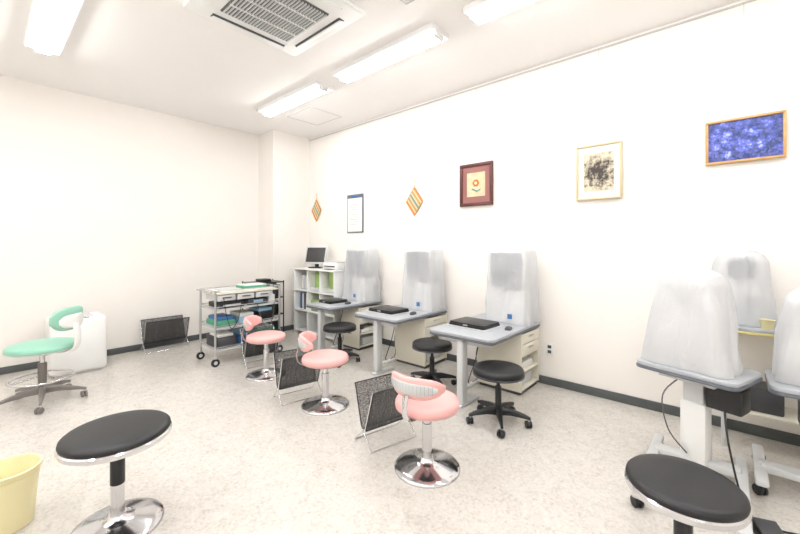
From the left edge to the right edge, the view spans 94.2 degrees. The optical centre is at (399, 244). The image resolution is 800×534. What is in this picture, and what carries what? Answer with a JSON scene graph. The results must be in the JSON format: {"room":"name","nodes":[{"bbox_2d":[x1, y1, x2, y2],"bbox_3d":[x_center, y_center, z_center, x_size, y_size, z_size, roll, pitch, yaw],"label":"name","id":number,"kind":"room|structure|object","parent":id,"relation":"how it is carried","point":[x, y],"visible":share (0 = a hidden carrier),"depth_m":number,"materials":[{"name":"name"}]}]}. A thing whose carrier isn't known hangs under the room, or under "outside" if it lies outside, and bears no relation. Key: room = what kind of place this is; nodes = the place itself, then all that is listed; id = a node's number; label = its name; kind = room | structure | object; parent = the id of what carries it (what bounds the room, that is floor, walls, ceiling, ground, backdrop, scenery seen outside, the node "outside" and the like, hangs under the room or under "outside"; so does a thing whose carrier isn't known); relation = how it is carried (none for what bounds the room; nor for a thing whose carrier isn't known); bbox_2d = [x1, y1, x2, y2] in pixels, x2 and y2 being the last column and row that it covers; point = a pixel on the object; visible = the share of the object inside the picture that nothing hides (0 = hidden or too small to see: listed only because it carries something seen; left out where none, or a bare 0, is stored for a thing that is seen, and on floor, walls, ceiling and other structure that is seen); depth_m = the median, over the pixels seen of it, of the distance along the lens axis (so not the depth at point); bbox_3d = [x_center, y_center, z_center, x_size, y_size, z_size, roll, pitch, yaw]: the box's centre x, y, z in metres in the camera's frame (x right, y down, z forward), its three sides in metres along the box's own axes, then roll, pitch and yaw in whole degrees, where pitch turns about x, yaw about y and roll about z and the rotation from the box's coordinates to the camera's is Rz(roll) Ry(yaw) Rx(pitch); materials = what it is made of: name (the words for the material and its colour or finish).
{"room":"eye examination room","nodes":[
{"label":"eye examination room","id":0,"kind":"room"},
{"bbox_2d":[0,75,258,367],"bbox_3d":[-3.683,-0.210,4.499,0.120,3.120,5.450,0,0,42],"label":"wall","id":1,"kind":"structure","parent":0,"point":[120,212],"depth_m":4.57,"materials":[{"name":"paint"}]},
{"bbox_2d":[0,327,241,374],"bbox_3d":[-3.856,1.312,4.204,0.012,0.075,4.780,0,0,42],"label":"baseboard","id":2,"kind":"structure","parent":1,"relation":"attached to","point":[32,365],"depth_m":4.68,"materials":[{"name":"plastic"}]},
{"bbox_2d":[259,130,309,326],"bbox_3d":[-1.889,-0.210,6.102,0.440,3.120,0.670,0,0,42],"label":"pillar","id":3,"kind":"structure","parent":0,"point":[284,158],"depth_m":5.90,"materials":[{"name":"paint"}]},
{"bbox_2d":[0,0,739,138],"bbox_3d":[-0.689,-1.820,1.846,8.120,0.100,5.690,0,0,42],"label":"ceiling","id":4,"kind":"structure","parent":0,"point":[163,56],"depth_m":3.42,"materials":[{"name":"paint"}]},
{"bbox_2d":[24,0,83,55],"bbox_3d":[-2.711,-1.732,2.896,1.270,0.075,0.240,0,0,42],"label":"fluorescent ceiling light","id":5,"kind":"object","parent":4,"relation":"attached to","point":[50,24],"visible":1,"depth_m":2.90,"materials":[{"name":"white plastic"}]},
{"bbox_2d":[35,0,71,54],"bbox_3d":[-2.711,-1.712,2.896,1.190,0.034,0.105,0,0,42],"label":"diffuser","id":6,"kind":"object","parent":5,"relation":"attached to","point":[54,14],"depth_m":2.88,"materials":[{"name":"white plastic"}]},
{"bbox_2d":[183,0,363,55],"bbox_3d":[-0.929,-1.741,2.767,0.950,0.058,0.950,0,0,42],"label":"air conditioner","id":7,"kind":"object","parent":4,"relation":"attached to","point":[292,27],"depth_m":2.82,"materials":[{"name":"white plastic"}]},
{"bbox_2d":[257,80,332,116],"bbox_3d":[-1.299,-1.732,4.491,1.270,0.075,0.240,0,0,42],"label":"fluorescent ceiling light","id":8,"kind":"object","parent":4,"relation":"attached to","point":[314,89],"visible":1,"depth_m":4.36,"materials":[{"name":"white plastic"}]},
{"bbox_2d":[264,87,324,116],"bbox_3d":[-1.299,-1.712,4.491,1.190,0.034,0.105,0,0,42],"label":"diffuser","id":9,"kind":"object","parent":8,"relation":"attached to","point":[308,94],"depth_m":4.41,"materials":[{"name":"white plastic"}]},
{"bbox_2d":[287,106,340,125],"bbox_3d":[-1.181,-1.767,5.121,0.558,0.006,0.508,0,0,42],"label":"access hatch","id":10,"kind":"object","parent":4,"relation":"in","point":[311,115],"depth_m":5.12,"materials":[{"name":"white paint"}]},
{"bbox_2d":[332,22,448,83],"bbox_3d":[-0.139,-1.732,3.463,1.270,0.075,0.240,0,0,42],"label":"fluorescent ceiling light","id":11,"kind":"object","parent":4,"relation":"attached to","point":[429,35],"visible":1,"depth_m":3.33,"materials":[{"name":"white plastic"}]},
{"bbox_2d":[341,34,439,82],"bbox_3d":[-0.139,-1.712,3.463,1.190,0.034,0.105,0,0,42],"label":"diffuser","id":12,"kind":"object","parent":11,"relation":"attached to","point":[424,41],"depth_m":3.37,"materials":[{"name":"white plastic"}]},
{"bbox_2d":[463,0,537,25],"bbox_3d":[1.022,-1.732,2.435,1.270,0.075,0.240,0,0,42],"label":"fluorescent ceiling light","id":13,"kind":"object","parent":4,"relation":"attached to","point":[479,12],"visible":1,"depth_m":2.71,"materials":[{"name":"white plastic"}]},
{"bbox_2d":[0,329,799,533],"bbox_3d":[-0.689,1.400,1.846,8.120,0.100,5.690,0,0,42],"label":"floor","id":14,"kind":"structure","parent":0,"point":[233,459],"depth_m":2.40,"materials":[{"name":"tile"}]},
{"bbox_2d":[0,453,42,533],"bbox_3d":[-1.890,1.210,1.788,0.252,0.280,0.252,0,0,42],"label":"wastebasket","id":15,"kind":"object","parent":14,"relation":"on","point":[19,474],"visible":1,"depth_m":1.77,"materials":[{"name":"beige plastic"}]},
{"bbox_2d":[0,305,87,413],"bbox_3d":[-3.073,0.940,3.218,0.601,0.820,0.570,0,0,-3],"label":"swivel chair","id":16,"kind":"object","parent":14,"relation":"on","point":[69,318],"visible":1,"depth_m":3.15,"materials":[{"name":"green leather"}]},
{"bbox_2d":[45,312,106,377],"bbox_3d":[-3.506,1.058,4.029,0.468,0.585,0.460,0,0,42],"label":"air purifier","id":17,"kind":"object","parent":14,"relation":"on","point":[91,355],"visible":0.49,"depth_m":3.91,"materials":[{"name":"white plastic"}]},
{"bbox_2d":[54,409,171,533],"bbox_3d":[-1.353,1.107,1.783,0.445,0.486,0.445,0,0,42],"label":"stool","id":18,"kind":"object","parent":14,"relation":"on","point":[113,438],"visible":1,"depth_m":1.75,"materials":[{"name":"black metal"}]},
{"bbox_2d":[140,315,189,353],"bbox_3d":[-3.056,1.151,4.845,0.250,0.395,0.505,0,0,42],"label":"magazine rack","id":19,"kind":"object","parent":14,"relation":"on","point":[180,322],"visible":1,"depth_m":4.81,"materials":[{"name":"black metal"}]},
{"bbox_2d":[196,282,282,366],"bbox_3d":[-1.944,0.917,4.526,0.473,0.865,0.903,0,0,42],"label":"trolley","id":20,"kind":"object","parent":14,"relation":"on","point":[255,296],"visible":0.89,"depth_m":4.37,"materials":[{"name":"silver metal"}]},
{"bbox_2d":[208,313,232,320],"bbox_3d":[-2.098,0.840,4.350,0.270,0.045,0.180,0,0,42],"label":"folded towel","id":21,"kind":"object","parent":20,"relation":"on","point":[220,316],"depth_m":4.29,"materials":[{"name":"blue fabric"}]},
{"bbox_2d":[206,318,234,327],"bbox_3d":[-2.098,0.895,4.350,0.310,0.070,0.210,0,0,42],"label":"basket","id":22,"kind":"object","parent":20,"relation":"on","point":[220,321],"depth_m":4.25,"materials":[{"name":"green plastic"}]},
{"bbox_2d":[202,343,250,351],"bbox_3d":[-1.940,1.180,4.544,0.410,0.018,0.770,0,0,42],"label":"tray","id":23,"kind":"object","parent":20,"relation":"on","point":[206,345],"depth_m":4.25,"materials":[{"name":"grey metal"}]},
{"bbox_2d":[229,314,245,323],"bbox_3d":[-1.932,0.890,4.537,0.310,0.080,0.210,0,0,42],"label":"basket","id":24,"kind":"object","parent":20,"relation":"on","point":[235,316],"depth_m":4.40,"materials":[{"name":"blue"}]},
{"bbox_2d":[202,318,277,329],"bbox_3d":[-1.940,0.940,4.544,0.410,0.018,0.770,0,0,42],"label":"tray","id":25,"kind":"object","parent":20,"relation":"on","point":[224,326],"depth_m":4.30,"materials":[{"name":"grey metal"}]},
{"bbox_2d":[202,301,277,310],"bbox_3d":[-1.940,0.730,4.544,0.410,0.018,0.770,0,0,42],"label":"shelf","id":26,"kind":"object","parent":20,"relation":"on","point":[261,303],"depth_m":4.36,"materials":[{"name":"grey metal"}]},
{"bbox_2d":[202,287,277,294],"bbox_3d":[-1.940,0.550,4.544,0.410,0.018,0.770,0,0,42],"label":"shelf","id":27,"kind":"object","parent":20,"relation":"on","point":[238,290],"depth_m":4.39,"materials":[{"name":"beige laminate"}]},
{"bbox_2d":[230,309,253,316],"bbox_3d":[-1.932,0.830,4.537,0.270,0.045,0.180,0,0,42],"label":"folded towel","id":28,"kind":"object","parent":20,"relation":"on","point":[243,313],"depth_m":4.47,"materials":[{"name":"white fabric"}]},
{"bbox_2d":[236,284,266,288],"bbox_3d":[-1.862,0.512,4.662,0.220,0.030,0.300,0,0,42],"label":"document tray","id":29,"kind":"object","parent":20,"relation":"on","point":[240,286],"depth_m":4.57,"materials":[{"name":"green plastic"}]},
{"bbox_2d":[249,305,271,311],"bbox_3d":[-1.773,0.800,4.717,0.270,0.045,0.180,0,0,42],"label":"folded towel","id":30,"kind":"object","parent":20,"relation":"on","point":[263,308],"depth_m":4.64,"materials":[{"name":"blue fabric"}]},
{"bbox_2d":[247,309,273,319],"bbox_3d":[-1.773,0.875,4.717,0.310,0.110,0.210,0,0,42],"label":"basket","id":31,"kind":"object","parent":20,"relation":"on","point":[265,313],"depth_m":4.61,"materials":[{"name":"black plastic"}]},
{"bbox_2d":[240,325,280,368],"bbox_3d":[-1.588,1.151,4.239,0.375,0.395,0.251,0,0,-38],"label":"magazine rack","id":32,"kind":"object","parent":14,"relation":"on","point":[246,346],"visible":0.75,"depth_m":4.21,"materials":[{"name":"black metal"}]},
{"bbox_2d":[242,278,283,344],"bbox_3d":[-1.944,0.916,5.316,0.342,0.868,0.504,0,0,42],"label":"cart","id":33,"kind":"object","parent":14,"relation":"on","point":[261,280],"visible":0.09,"depth_m":5.31,"materials":[{"name":"black metal"}]},
{"bbox_2d":[243,280,282,283],"bbox_3d":[-1.950,0.530,5.308,0.310,0.015,0.470,0,0,42],"label":"shelf","id":34,"kind":"object","parent":33,"relation":"attached to","point":[260,281],"depth_m":5.26,"materials":[{"name":"black metal"}]},
{"bbox_2d":[242,315,285,381],"bbox_3d":[-1.408,1.046,3.860,0.440,0.609,0.400,0,0,-6],"label":"stool","id":35,"kind":"object","parent":14,"relation":"on","point":[265,374],"visible":0.97,"depth_m":3.79,"materials":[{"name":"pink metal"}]},
{"bbox_2d":[273,348,321,405],"bbox_3d":[-0.909,1.151,3.317,0.375,0.395,0.250,0,0,-36],"label":"magazine rack","id":36,"kind":"object","parent":14,"relation":"on","point":[290,364],"visible":0.77,"depth_m":3.29,"materials":[{"name":"black metal"}]},
{"bbox_2d":[293,267,343,343],"bbox_3d":[-1.137,0.850,5.570,1.010,1.000,0.420,0,0,42],"label":"storage shelf","id":37,"kind":"object","parent":14,"relation":"on","point":[311,285],"visible":0.66,"depth_m":5.55,"materials":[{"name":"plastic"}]},
{"bbox_2d":[310,287,318,291],"bbox_3d":[-1.221,0.654,5.484,0.220,0.050,0.100,0,0,42],"label":"document tray","id":38,"kind":"object","parent":37,"relation":"on","point":[312,289],"depth_m":5.46,"materials":[{"name":"white plastic"}]},
{"bbox_2d":[305,246,327,267],"bbox_3d":[-1.278,0.184,5.675,0.340,0.330,0.170,0,0,14],"label":"computer monitor","id":39,"kind":"object","parent":37,"relation":"on","point":[316,255],"visible":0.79,"depth_m":5.66,"materials":[{"name":"black plastic"}]},
{"bbox_2d":[324,289,332,293],"bbox_3d":[-0.977,0.654,5.268,0.220,0.050,0.100,0,0,42],"label":"document tray","id":40,"kind":"object","parent":37,"relation":"on","point":[326,291],"depth_m":5.24,"materials":[{"name":"white plastic"}]},
{"bbox_2d":[322,261,344,269],"bbox_3d":[-0.934,0.293,5.340,0.320,0.112,0.325,0,0,42],"label":"printer","id":41,"kind":"object","parent":37,"relation":"on","point":[331,265],"visible":0.91,"depth_m":5.25,"materials":[{"name":"white plastic"}]},
{"bbox_2d":[296,331,348,415],"bbox_3d":[-0.649,1.046,3.133,0.440,0.609,0.400,0,0,-8],"label":"stool","id":42,"kind":"object","parent":14,"relation":"on","point":[326,404],"visible":1,"depth_m":3.06,"materials":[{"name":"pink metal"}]},
{"bbox_2d":[323,322,359,367],"bbox_3d":[-0.689,1.133,4.334,0.465,0.433,0.478,0,0,22],"label":"stool","id":43,"kind":"object","parent":14,"relation":"on","point":[333,327],"visible":0.59,"depth_m":4.28,"materials":[{"name":"black leather"}]},
{"bbox_2d":[306,300,381,349],"bbox_3d":[-0.716,1.045,4.870,0.510,0.610,0.900,0,0,42],"label":"exam table","id":44,"kind":"object","parent":14,"relation":"on","point":[361,338],"visible":0.62,"depth_m":4.79,"materials":[{"name":"grey laminate"}]},
{"bbox_2d":[316,297,347,304],"bbox_3d":[-0.856,0.719,4.780,0.316,0.040,0.330,0,0,45],"label":"case","id":45,"kind":"object","parent":44,"relation":"on","point":[329,301],"visible":0.9,"depth_m":4.69,"materials":[{"name":"black plastic"}]},
{"bbox_2d":[342,249,380,301],"bbox_3d":[-0.513,0.394,5.038,0.459,0.689,0.399,0,0,42],"label":"instrument","id":46,"kind":"object","parent":44,"relation":"on","point":[361,270],"visible":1,"depth_m":4.90,"materials":[{"name":"white plastic"}]},
{"bbox_2d":[354,373,415,453],"bbox_3d":[-0.101,1.151,2.601,0.375,0.395,0.250,0,0,-36],"label":"magazine rack","id":47,"kind":"object","parent":14,"relation":"on","point":[390,416],"visible":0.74,"depth_m":2.57,"materials":[{"name":"black metal"}]},
{"bbox_2d":[355,304,446,375],"bbox_3d":[0.026,1.045,4.199,0.630,0.610,0.920,0,0,42],"label":"exam table","id":48,"kind":"object","parent":14,"relation":"on","point":[409,328],"visible":0.74,"depth_m":4.09,"materials":[{"name":"grey laminate"}]},
{"bbox_2d":[366,305,411,315],"bbox_3d":[-0.126,0.719,4.133,0.430,0.040,0.330,0,0,45],"label":"case","id":49,"kind":"object","parent":48,"relation":"on","point":[389,310],"visible":0.94,"depth_m":4.04,"materials":[{"name":"black plastic"}]},
{"bbox_2d":[402,249,446,311],"bbox_3d":[0.277,0.394,4.330,0.461,0.690,0.388,0,0,42],"label":"instrument","id":50,"kind":"object","parent":48,"relation":"on","point":[423,288],"visible":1,"depth_m":4.20,"materials":[{"name":"white plastic"}]},
{"bbox_2d":[426,355,445,364],"bbox_3d":[0.251,1.305,4.327,0.422,0.015,0.384,0,0,42],"label":"shelf","id":51,"kind":"object","parent":48,"relation":"attached to","point":[439,358],"depth_m":4.25,"materials":[{"name":"beige laminate"}]},
{"bbox_2d":[391,371,459,488],"bbox_3d":[0.153,1.046,2.243,0.400,0.609,0.440,0,0,37],"label":"stool","id":52,"kind":"object","parent":14,"relation":"on","point":[426,401],"visible":1,"depth_m":2.14,"materials":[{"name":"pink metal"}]},
{"bbox_2d":[411,337,456,384],"bbox_3d":[0.320,1.133,3.576,0.465,0.433,0.478,0,0,7],"label":"stool","id":53,"kind":"object","parent":14,"relation":"on","point":[432,345],"visible":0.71,"depth_m":3.52,"materials":[{"name":"black leather"}]},
{"bbox_2d":[430,314,539,408],"bbox_3d":[0.808,1.045,3.453,0.630,0.610,1.000,0,0,42],"label":"exam table","id":54,"kind":"object","parent":14,"relation":"on","point":[519,346],"visible":0.69,"depth_m":3.34,"materials":[{"name":"grey laminate"}]},
{"bbox_2d":[445,317,502,331],"bbox_3d":[0.682,0.719,3.417,0.430,0.040,0.330,0,0,45],"label":"case","id":55,"kind":"object","parent":54,"relation":"on","point":[471,323],"visible":1,"depth_m":3.35,"materials":[{"name":"black plastic"}]},
{"bbox_2d":[505,326,511,330],"bbox_3d":[0.948,0.726,3.249,0.052,0.026,0.088,0,0,34],"label":"controller","id":56,"kind":"object","parent":54,"relation":"on","point":[508,328],"visible":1,"depth_m":3.22,"materials":[{"name":"grey plastic"}]},
{"bbox_2d":[484,250,540,325],"bbox_3d":[1.085,0.394,3.617,0.459,0.690,0.392,0,0,42],"label":"instrument","id":57,"kind":"object","parent":54,"relation":"on","point":[512,287],"visible":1,"depth_m":3.49,"materials":[{"name":"white plastic"}]},
{"bbox_2d":[522,377,537,390],"bbox_3d":[1.060,1.305,3.610,0.422,0.015,0.384,0,0,42],"label":"shelf","id":58,"kind":"object","parent":54,"relation":"attached to","point":[531,381],"depth_m":3.50,"materials":[{"name":"beige laminate"}]},
{"bbox_2d":[523,361,537,372],"bbox_3d":[1.060,1.150,3.610,0.422,0.015,0.384,0,0,42],"label":"shelf","id":59,"kind":"object","parent":54,"relation":"attached to","point":[528,366],"depth_m":3.52,"materials":[{"name":"beige laminate"}]},
{"bbox_2d":[466,360,532,438],"bbox_3d":[0.761,1.133,2.832,0.465,0.433,0.478,0,0,37],"label":"stool","id":60,"kind":"object","parent":14,"relation":"on","point":[494,371],"visible":1,"depth_m":2.78,"materials":[{"name":"black plastic"}]},
{"bbox_2d":[624,454,752,533],"bbox_3d":[1.060,1.107,1.392,0.380,0.486,0.380,0,0,42],"label":"stool","id":61,"kind":"object","parent":14,"relation":"on","point":[692,494],"visible":1,"depth_m":1.32,"materials":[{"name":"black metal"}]},
{"bbox_2d":[630,357,797,533],"bbox_3d":[1.685,1.030,2.013,0.727,0.641,0.849,0,0,42],"label":"table","id":62,"kind":"object","parent":14,"relation":"on","point":[702,393],"visible":0.84,"depth_m":2.12,"materials":[{"name":"grey laminate"}]},
{"bbox_2d":[643,268,742,378],"bbox_3d":[1.726,0.423,2.209,0.331,0.573,0.436,0,0,-30],"label":"instrument","id":63,"kind":"object","parent":62,"relation":"on","point":[692,325],"visible":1,"depth_m":2.09,"materials":[{"name":"white plastic"}]},
{"bbox_2d":[721,325,799,445],"bbox_3d":[2.474,0.945,2.431,0.626,0.811,0.346,0,0,42],"label":"side table","id":64,"kind":"object","parent":14,"relation":"on","point":[765,404],"visible":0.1,"depth_m":2.40,"materials":[{"name":"grey laminate"}]},
{"bbox_2d":[714,250,778,326],"bbox_3d":[2.361,0.287,2.574,0.372,0.502,0.266,0,0,42],"label":"instrument","id":65,"kind":"object","parent":64,"relation":"on","point":[747,272],"visible":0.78,"depth_m":2.47,"materials":[{"name":"white plastic"}]},
{"bbox_2d":[760,319,775,329],"bbox_3d":[2.340,0.507,2.369,0.076,0.062,0.076,0,0,42],"label":"cup","id":66,"kind":"object","parent":64,"relation":"on","point":[766,324],"visible":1,"depth_m":2.35,"materials":[{"name":"beige plastic"}]},
{"bbox_2d":[747,407,799,425],"bbox_3d":[2.474,1.100,2.431,0.550,0.018,0.270,0,0,42],"label":"shelf","id":67,"kind":"object","parent":64,"relation":"attached to","point":[790,416],"depth_m":2.38,"materials":[{"name":"beige laminate"}]},
{"bbox_2d":[752,517,783,533],"bbox_3d":[1.710,1.325,1.718,0.120,0.050,0.160,0,0,22],"label":"foot pedal","id":68,"kind":"object","parent":14,"relation":"on","point":[760,526],"visible":0.75,"depth_m":1.73,"materials":[{"name":"black plastic"}]},
{"bbox_2d":[751,369,799,495],"bbox_3d":[2.312,1.050,1.961,0.678,0.600,0.501,0,0,42],"label":"table","id":69,"kind":"object","parent":14,"relation":"on","point":[762,467],"visible":0.94,"depth_m":2.03,"materials":[{"name":"grey laminate"}]},
{"bbox_2d":[770,288,799,385],"bbox_3d":[2.264,0.489,2.008,0.377,0.521,0.288,0,0,42],"label":"instrument","id":70,"kind":"object","parent":69,"relation":"on","point":[785,367],"visible":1,"depth_m":2.02,"materials":[{"name":"white plastic"}]},
{"bbox_2d":[400,0,414,4],"bbox_3d":[0.067,-1.767,2.413,0.458,0.006,0.458,0,0,42],"label":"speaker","id":71,"kind":"object","parent":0,"point":[406,1],"depth_m":2.70},
{"bbox_2d":[310,0,799,434],"bbox_3d":[1.158,-0.210,3.931,8.120,3.120,0.120,0,0,42],"label":"wall","id":72,"kind":"structure","parent":0,"point":[600,263],"depth_m":3.31,"materials":[{"name":"paint"}]},
{"bbox_2d":[280,324,293,330],"bbox_3d":[-1.723,1.312,5.948,0.012,0.075,0.658,0,0,42],"label":"baseboard","id":73,"kind":"structure","parent":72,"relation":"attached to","point":[289,327],"depth_m":5.89,"materials":[{"name":"plastic"}]},
{"bbox_2d":[312,193,320,221],"bbox_3d":[-1.362,-0.611,6.063,0.259,0.465,0.014,0,0,42],"label":"wall ornament","id":74,"kind":"object","parent":72,"relation":"attached to","point":[316,209],"visible":1,"depth_m":6.06,"materials":[{"name":"orange fabric"}]},
{"bbox_2d":[347,191,362,232],"bbox_3d":[-0.661,-0.486,5.437,0.350,0.612,0.026,0,0,42],"label":"chart","id":75,"kind":"object","parent":72,"relation":"attached to","point":[354,202],"visible":1,"depth_m":5.42,"materials":[{"name":"grey paper"}]},
{"bbox_2d":[406,179,422,215],"bbox_3d":[0.181,-0.599,4.696,0.279,0.465,0.014,0,0,42],"label":"wall ornament","id":76,"kind":"object","parent":72,"relation":"attached to","point":[414,201],"visible":1,"depth_m":4.69,"materials":[{"name":"orange fabric"}]},
{"bbox_2d":[309,0,755,140],"bbox_3d":[1.279,-1.740,3.736,7.440,0.014,0.012,0,0,42],"label":"rail","id":77,"kind":"object","parent":72,"relation":"attached to","point":[748,1],"visible":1,"depth_m":3.42,"materials":[{"name":"silver metal"}]},
{"bbox_2d":[460,88,492,206],"bbox_3d":[0.838,-1.087,4.105,0.410,1.307,0.024,0,0,42],"label":"flower picture","id":78,"kind":"object","parent":77,"relation":"hanging from","point":[476,179],"visible":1,"depth_m":4.09,"materials":[{"name":"red wood"}]},
{"bbox_2d":[467,171,484,196],"bbox_3d":[0.838,-0.668,4.105,0.224,0.264,0.003,0,0,42],"label":"artwork","id":79,"kind":"object","parent":78,"relation":"attached to","point":[475,179],"depth_m":4.10},
{"bbox_2d":[576,140,621,200],"bbox_3d":[1.756,-1.071,3.291,0.365,1.337,0.024,0,0,42],"label":"drawing","id":80,"kind":"object","parent":77,"relation":"hanging from","point":[598,166],"visible":1,"depth_m":3.28,"materials":[{"name":"white paper"}]},
{"bbox_2d":[584,150,613,191],"bbox_3d":[1.756,-0.648,3.291,0.240,0.339,0.003,0,0,42],"label":"artwork","id":81,"kind":"object","parent":80,"relation":"attached to","point":[598,164],"depth_m":3.28},
{"bbox_2d":[706,110,786,165],"bbox_3d":[2.463,-1.169,2.664,0.425,1.142,0.024,0,0,42],"label":"painting","id":82,"kind":"object","parent":77,"relation":"hanging from","point":[762,136],"visible":1,"depth_m":2.65,"materials":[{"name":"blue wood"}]},
{"bbox_2d":[546,342,553,355],"bbox_3d":[1.443,1.005,3.589,0.075,0.120,0.013,0,0,42],"label":"wall outlet","id":83,"kind":"object","parent":72,"relation":"attached to","point":[549,346],"visible":1,"depth_m":3.58,"materials":[{"name":"white plastic"}]},
{"bbox_2d":[382,338,799,446],"bbox_3d":[1.279,1.312,3.736,7.440,0.075,0.012,0,0,42],"label":"baseboard","id":84,"kind":"structure","parent":72,"relation":"attached to","point":[765,432],"depth_m":3.04,"materials":[{"name":"plastic"}]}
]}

